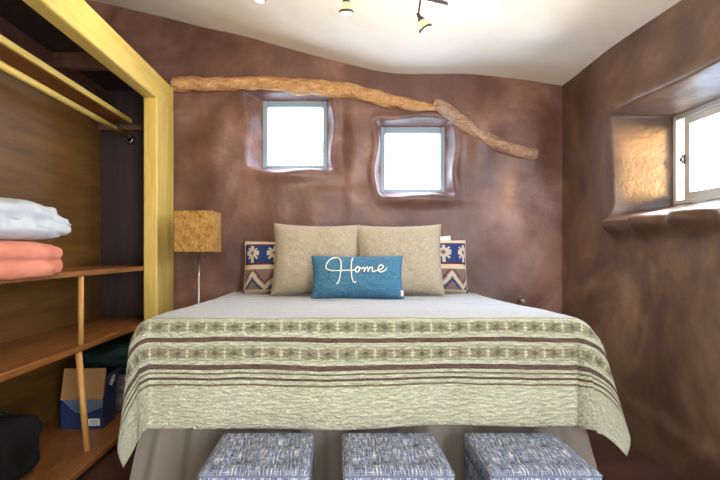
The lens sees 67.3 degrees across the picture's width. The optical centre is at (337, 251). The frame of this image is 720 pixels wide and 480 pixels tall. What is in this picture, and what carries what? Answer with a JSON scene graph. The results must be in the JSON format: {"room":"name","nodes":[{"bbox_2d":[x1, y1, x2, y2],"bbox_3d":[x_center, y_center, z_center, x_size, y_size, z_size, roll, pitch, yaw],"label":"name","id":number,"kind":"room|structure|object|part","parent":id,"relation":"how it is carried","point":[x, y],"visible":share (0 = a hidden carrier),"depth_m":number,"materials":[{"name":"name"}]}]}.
{"room":"traditional dwelling","nodes":[
{"label":"traditional dwelling","id":0,"kind":"room"},
{"bbox_2d":[86,0,561,313],"bbox_3d":[-0.115,-0.520,4.586,4.050,3.480,0.208,0,0,0],"label":"wall","id":1,"kind":"structure","parent":0,"point":[506,209],"depth_m":4.55,"materials":[{"name":"brown paint"}]},
{"bbox_2d":[263,101,326,167],"bbox_3d":[-0.371,-1.020,4.718,0.587,0.616,0.065,0,0,0],"label":"window","id":2,"kind":"structure","parent":1,"relation":"in","point":[270,104],"depth_m":4.68,"materials":[{"name":"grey wood"}]},
{"bbox_2d":[170,75,435,111],"bbox_3d":[-0.284,-1.328,4.518,2.216,0.298,0.149,0,0,0],"label":"branch","id":3,"kind":"object","parent":1,"relation":"attached to","point":[296,86],"visible":1,"depth_m":4.47,"materials":[{"name":"brown wood"}]},
{"bbox_2d":[381,127,444,191],"bbox_3d":[0.649,-0.803,4.718,0.589,0.598,0.065,0,0,0],"label":"window","id":4,"kind":"structure","parent":1,"relation":"in","point":[439,131],"depth_m":4.68,"materials":[{"name":"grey wood"}]},
{"bbox_2d":[432,98,538,159],"bbox_3d":[1.229,-1.026,4.518,0.901,0.518,0.119,0,0,0],"label":"branch","id":5,"kind":"object","parent":1,"relation":"attached to","point":[466,125],"visible":0.97,"depth_m":4.48,"materials":[{"name":"brown wood"}]},
{"bbox_2d":[75,429,681,479],"bbox_3d":[-0.015,1.270,1.450,4.810,0.100,6.900,0,0,0],"label":"floor","id":6,"kind":"structure","parent":0,"point":[612,463],"depth_m":3.07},
{"bbox_2d":[0,0,173,479],"bbox_3d":[-1.685,-0.075,2.760,0.640,2.590,3.520,0,0,0],"label":"open closet","id":7,"kind":"object","parent":6,"relation":"on","point":[87,123],"visible":0.88,"depth_m":3.73,"materials":[{"name":"brown wood"}]},
{"bbox_2d":[0,412,42,479],"bbox_3d":[-1.726,0.959,2.554,0.392,0.381,0.783,0,0,0],"label":"duffel bag","id":8,"kind":"object","parent":7,"relation":"on","point":[20,453],"visible":1,"depth_m":2.63,"materials":[{"name":"black fabric"}]},
{"bbox_3d":[-1.655,0.812,2.550,0.053,0.087,0.343,0,0,0],"label":"carry handle","id":9,"kind":"part","parent":8,"relation":"part of","materials":[{"name":"black fabric"}]},
{"bbox_2d":[0,240,62,279],"bbox_3d":[-1.686,0.034,2.450,0.536,0.181,0.909,0,0,0],"label":"duvet","id":10,"kind":"object","parent":7,"relation":"on","point":[18,259],"visible":1,"depth_m":2.50,"materials":[{"name":"fabric"}]},
{"bbox_2d":[0,197,70,240],"bbox_3d":[-1.685,-0.156,2.511,0.527,0.217,0.990,0,0,0],"label":"duvet","id":11,"kind":"object","parent":10,"relation":"on","point":[20,220],"visible":0.97,"depth_m":2.52,"materials":[{"name":"white fabric"}]},
{"bbox_3d":[-1.990,-0.060,2.760,0.030,2.560,3.520,0,0,0],"label":"panel","id":12,"kind":"part","parent":7,"relation":"part of","materials":[{"name":"brown wood"}]},
{"bbox_2d":[0,44,126,121],"bbox_3d":[-1.854,-1.091,2.760,0.242,0.022,3.460,0,0,0],"label":"shelf","id":13,"kind":"object","parent":7,"relation":"attached to","point":[18,58],"depth_m":3.44,"materials":[{"name":"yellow wood"}]},
{"bbox_3d":[-1.733,-0.960,2.760,0.042,0.042,3.460,0,0,0],"label":"hanging rod","id":14,"kind":"part","parent":7,"relation":"part of","materials":[{"name":"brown wood"}]},
{"bbox_3d":[-1.726,-1.353,2.760,0.497,0.025,3.520,0,0,0],"label":"panel","id":15,"kind":"part","parent":7,"relation":"part of","materials":[{"name":"brown wood"}]},
{"bbox_2d":[19,411,120,479],"bbox_3d":[-1.670,1.167,2.555,0.610,0.035,3.050,0,0,0],"label":"shelf","id":16,"kind":"object","parent":7,"relation":"attached to","point":[63,456],"depth_m":3.16,"materials":[{"name":"orange wood"}]},
{"bbox_2d":[0,317,143,382],"bbox_3d":[-1.725,0.554,2.760,0.500,0.036,3.460,0,0,0],"label":"shelf","id":17,"kind":"object","parent":7,"relation":"attached to","point":[20,354],"depth_m":3.23,"materials":[{"name":"orange wood"}]},
{"bbox_2d":[0,265,143,283],"bbox_3d":[-1.725,0.125,2.760,0.500,0.030,3.460,0,0,0],"label":"shelf","id":18,"kind":"object","parent":7,"relation":"attached to","point":[79,271],"depth_m":3.39,"materials":[{"name":"orange wood"}]},
{"bbox_3d":[-1.495,0.338,3.140,0.032,0.396,0.031,0,0,0],"label":"divider post","id":19,"kind":"part","parent":7,"relation":"part of","materials":[{"name":"brown wood"}]},
{"bbox_3d":[-1.478,0.861,3.125,0.083,0.581,0.038,0,0,-13],"label":"divider post","id":20,"kind":"part","parent":7,"relation":"part of","materials":[{"name":"brown wood"}]},
{"bbox_2d":[60,367,120,428],"bbox_3d":[-1.651,0.959,3.619,0.311,0.382,0.224,0,0,-3],"label":"cardboard box","id":21,"kind":"object","parent":7,"relation":"on","point":[100,403],"visible":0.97,"depth_m":3.52,"materials":[{"name":"blue cardboard"}]},
{"bbox_3d":[-1.661,1.005,3.508,0.258,0.090,0.001,0,0,-3],"label":"printed panel","id":22,"kind":"part","parent":21,"relation":"part of","materials":[{"name":"blue cardboard"}]},
{"bbox_2d":[104,367,126,411],"bbox_3d":[-1.591,1.000,3.982,0.352,0.299,0.372,0,0,0],"label":"bundle","id":23,"kind":"object","parent":7,"relation":"on","point":[119,391],"visible":0.12,"depth_m":3.84,"materials":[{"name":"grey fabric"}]},
{"bbox_2d":[82,340,129,370],"bbox_3d":[-1.660,0.764,4.004,0.425,0.199,0.441,0,0,0],"label":"cloth bag","id":24,"kind":"object","parent":23,"relation":"on","point":[110,355],"visible":0.61,"depth_m":3.83,"materials":[{"name":"green fabric"}]},
{"bbox_3d":[-1.726,-0.060,4.505,0.497,2.560,0.030,0,0,0],"label":"panel","id":25,"kind":"part","parent":7,"relation":"part of","materials":[{"name":"brown wood"}]},
{"bbox_2d":[126,135,135,144],"bbox_3d":[-1.720,-0.930,4.473,0.084,0.084,0.035,0,0,0],"label":"socket","id":26,"kind":"object","parent":7,"relation":"attached to","point":[131,140],"depth_m":4.47,"materials":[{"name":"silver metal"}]},
{"bbox_3d":[-1.426,0.020,4.310,0.106,2.400,0.420,0,0,0],"label":"post","id":27,"kind":"part","parent":7,"relation":"part of","materials":[{"name":"yellow wood"}]},
{"bbox_2d":[174,211,221,303],"bbox_3d":[-1.073,0.457,4.149,0.290,1.527,0.306,0,0,0],"label":"floor lamp","id":28,"kind":"object","parent":6,"relation":"on","point":[194,231],"visible":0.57,"depth_m":4.00,"materials":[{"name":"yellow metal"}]},
{"bbox_3d":[-1.072,-0.154,4.150,0.284,0.305,0.300,0,0,0],"label":"lamp shade","id":29,"kind":"part","parent":28,"relation":"part of","materials":[{"name":"orange fabric"}]},
{"bbox_2d":[197,433,314,479],"bbox_3d":[-0.302,0.999,2.135,0.405,0.443,0.445,0,0,0],"label":"ottoman","id":30,"kind":"object","parent":6,"relation":"on","point":[236,456],"visible":1,"depth_m":2.07,"materials":[{"name":"blue fabric"}]},
{"bbox_2d":[128,425,597,479],"bbox_3d":[0.128,0.786,3.460,2.285,0.868,2.000,0,0,0],"label":"bed","id":31,"kind":"object","parent":6,"relation":"on","point":[159,454],"visible":0.16,"depth_m":2.49,"materials":[{"name":"grey fabric"}]},
{"bbox_2d":[117,292,630,467],"bbox_3d":[0.143,0.625,3.388,2.255,0.657,2.146,0,0,0],"label":"quilt","id":32,"kind":"object","parent":31,"relation":"on","point":[233,360],"visible":0.98,"depth_m":2.43,"materials":[{"name":"beige fabric"}]},
{"bbox_2d":[241,241,274,292],"bbox_3d":[-0.429,0.122,4.336,0.685,0.415,0.202,0,0,2],"label":"sham pillow","id":33,"kind":"object","parent":32,"relation":"on","point":[259,256],"visible":0.45,"depth_m":4.27,"materials":[{"name":"fabric"}]},
{"bbox_2d":[271,223,358,295],"bbox_3d":[-0.168,0.058,4.123,0.675,0.563,0.242,0,0,2],"label":"square pillow","id":34,"kind":"object","parent":32,"relation":"on","point":[295,245],"visible":0.68,"depth_m":4.06,"materials":[{"name":"beige fabric"}]},
{"bbox_2d":[311,256,403,298],"bbox_3d":[0.138,0.181,3.843,0.659,0.309,0.194,0,0,-2],"label":"lumbar pillow","id":35,"kind":"object","parent":32,"relation":"on","point":[379,277],"visible":1,"depth_m":3.78,"materials":[{"name":"blue fabric"}]},
{"bbox_2d":[357,224,444,295],"bbox_3d":[0.467,0.061,4.124,0.670,0.553,0.241,0,0,-2],"label":"square pillow","id":36,"kind":"object","parent":32,"relation":"on","point":[419,246],"visible":0.67,"depth_m":4.06,"materials":[{"name":"beige fabric"}]},
{"bbox_2d":[440,236,450,240],"bbox_3d":[0.649,0.095,4.489,0.626,0.461,0.090,0,0,1],"label":"bed pillow","id":37,"kind":"object","parent":32,"relation":"on","point":[442,238],"visible":0.06,"depth_m":4.50,"materials":[{"name":"white fabric"}]},
{"bbox_2d":[440,240,470,292],"bbox_3d":[0.708,0.117,4.338,0.685,0.425,0.205,0,0,-3],"label":"sham pillow","id":38,"kind":"object","parent":32,"relation":"on","point":[452,252],"visible":0.32,"depth_m":4.28,"materials":[{"name":"fabric"}]},
{"bbox_2d":[341,433,454,479],"bbox_3d":[0.217,0.999,2.135,0.405,0.443,0.445,0,0,0],"label":"ottoman","id":39,"kind":"object","parent":6,"relation":"on","point":[365,456],"visible":1,"depth_m":2.06,"materials":[{"name":"blue fabric"}]},
{"bbox_2d":[464,433,602,479],"bbox_3d":[0.745,0.999,2.135,0.405,0.443,0.445,0,0,1],"label":"ottoman","id":40,"kind":"object","parent":6,"relation":"on","point":[488,456],"visible":1,"depth_m":2.07,"materials":[{"name":"blue fabric"}]},
{"bbox_2d":[92,0,680,84],"bbox_3d":[-0.105,-1.832,1.435,4.230,0.920,6.470,0,0,0],"label":"ceiling","id":41,"kind":"structure","parent":0,"point":[544,41],"depth_m":3.82,"materials":[{"name":"beige paint"}]},
{"bbox_2d":[339,0,352,14],"bbox_3d":[0.043,-1.318,2.958,0.070,0.075,0.095,0,0,0],"label":"track light","id":42,"kind":"object","parent":41,"relation":"attached to","point":[346,8],"depth_m":2.94,"materials":[{"name":"brown metal"}]},
{"bbox_3d":[0.045,-1.340,2.961,0.076,0.059,0.075,0,0,0],"label":"lamp shade","id":43,"kind":"part","parent":42,"relation":"part of","materials":[{"name":"beige"}]},
{"bbox_2d":[416,0,432,33],"bbox_3d":[0.466,-1.266,2.958,0.086,0.178,0.095,0,0,0],"label":"track light","id":44,"kind":"object","parent":41,"relation":"attached to","point":[424,24],"depth_m":2.93,"materials":[{"name":"brown metal"}]},
{"bbox_2d":[416,12,424,21],"bbox_3d":[0.452,-1.278,2.950,0.049,0.059,0.040,0,0,0],"label":"socket","id":45,"kind":"object","parent":44,"relation":"attached to","point":[420,19],"depth_m":2.94,"materials":[{"name":"brown metal"}]},
{"bbox_3d":[0.475,-1.236,2.950,0.075,0.072,0.076,0,0,0],"label":"lamp shade","id":46,"kind":"part","parent":44,"relation":"part of","materials":[{"name":"beige"}]},
{"bbox_2d":[427,0,447,4],"bbox_3d":[0.536,-1.345,2.958,0.108,0.022,0.095,0,0,0],"label":"track light","id":47,"kind":"object","parent":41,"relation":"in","point":[443,2],"depth_m":2.94,"materials":[{"name":"brown metal"}]},
{"bbox_3d":[-0.010,-1.467,2.959,1.223,0.239,0.075,0,0,2],"label":"rail","id":48,"kind":"part","parent":47,"relation":"part of","materials":[{"name":"brown metal"}]},
{"bbox_2d":[562,0,719,479],"bbox_3d":[2.005,-0.155,1.435,0.550,2.750,6.270,0,0,0],"label":"wall","id":49,"kind":"structure","parent":0,"point":[640,268],"depth_m":3.36,"materials":[{"name":"brown paint"}]},
{"bbox_2d":[673,98,719,203],"bbox_3d":[2.305,-0.613,3.120,0.110,0.645,1.120,0,0,0],"label":"window","id":50,"kind":"structure","parent":49,"relation":"in","point":[683,123],"depth_m":3.53,"materials":[{"name":"white plastic"}]},
{"bbox_3d":[2.299,-0.613,3.087,0.033,0.535,0.955,0,0,0],"label":"sash","id":51,"kind":"part","parent":50,"relation":"part of","materials":[{"name":"white plastic"}]},
{"label":"outside","id":52,"kind":"structure","parent":0,"visible":0},
{"bbox_2d":[308,139,322,164],"bbox_3d":[-0.286,0.755,9.508,1.088,5.439,1.094,0,0,0],"label":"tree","id":53,"kind":"object","parent":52,"point":[319,154],"visible":0.1,"depth_m":9.40,"materials":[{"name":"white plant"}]}
]}

